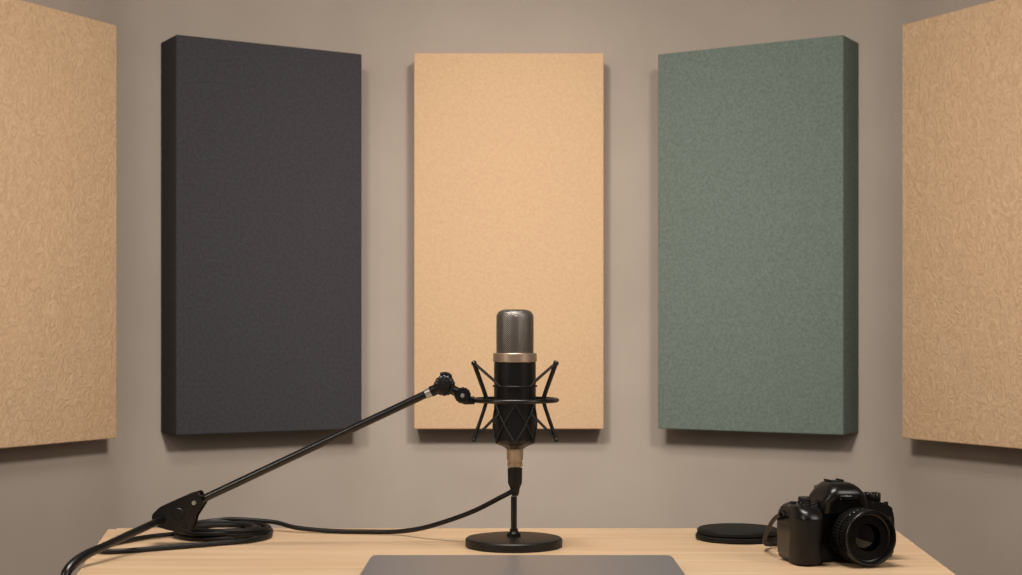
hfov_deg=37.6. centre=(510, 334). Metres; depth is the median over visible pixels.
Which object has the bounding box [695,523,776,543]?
pad
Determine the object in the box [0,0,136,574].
wall
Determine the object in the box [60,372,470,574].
boom arm
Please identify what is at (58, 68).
acoustic panel
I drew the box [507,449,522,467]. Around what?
socket
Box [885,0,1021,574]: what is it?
wall
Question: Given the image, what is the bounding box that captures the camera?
[762,478,895,566]
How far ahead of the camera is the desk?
2.02 m
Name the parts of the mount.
bowed arm, bowed arm, elastic cord, elastic cord, lacing cord, lacing cord, elastic cord, elastic cord, bowed arm, bowed arm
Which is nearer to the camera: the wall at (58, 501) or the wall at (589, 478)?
the wall at (58, 501)
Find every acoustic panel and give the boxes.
[0,0,115,447]
[161,35,361,434]
[414,53,603,428]
[658,35,857,434]
[902,0,1021,448]
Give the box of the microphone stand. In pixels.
[465,496,561,552]
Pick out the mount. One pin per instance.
(486, 400)
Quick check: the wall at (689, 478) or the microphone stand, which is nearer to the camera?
the microphone stand
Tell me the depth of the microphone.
2.06 m
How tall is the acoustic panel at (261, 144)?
1.200 m
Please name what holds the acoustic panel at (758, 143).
attached to the wall at (689, 478)
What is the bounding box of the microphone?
[493,309,536,467]
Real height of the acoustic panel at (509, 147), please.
1.220 m
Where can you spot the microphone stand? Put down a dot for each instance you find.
(512, 541)
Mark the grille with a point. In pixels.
(514, 327)
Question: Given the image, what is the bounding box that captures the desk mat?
[360,555,684,574]
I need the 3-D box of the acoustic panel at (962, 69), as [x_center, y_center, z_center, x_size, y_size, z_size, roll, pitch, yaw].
[1.323,-0.300,4.108,0.112,1.200,0.610,0,0,-27]
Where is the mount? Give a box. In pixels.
[464,360,558,443]
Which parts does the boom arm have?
bracket plate, bracket plate, swivel knob, wing lever, clamp knob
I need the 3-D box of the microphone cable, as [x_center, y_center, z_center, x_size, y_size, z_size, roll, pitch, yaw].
[-0.273,0.239,2.129,0.577,0.108,0.259,0,0,0]
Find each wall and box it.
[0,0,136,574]
[137,0,381,527]
[382,0,639,527]
[640,0,884,527]
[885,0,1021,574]
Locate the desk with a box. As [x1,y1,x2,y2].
[77,528,954,574]
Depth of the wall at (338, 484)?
4.79 m
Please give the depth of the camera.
1.91 m
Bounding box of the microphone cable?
[100,467,521,553]
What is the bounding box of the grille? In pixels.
[496,309,533,352]
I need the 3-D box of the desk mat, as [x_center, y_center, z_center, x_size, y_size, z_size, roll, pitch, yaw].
[0.013,0.285,1.770,0.380,0.015,0.254,0,0,0]

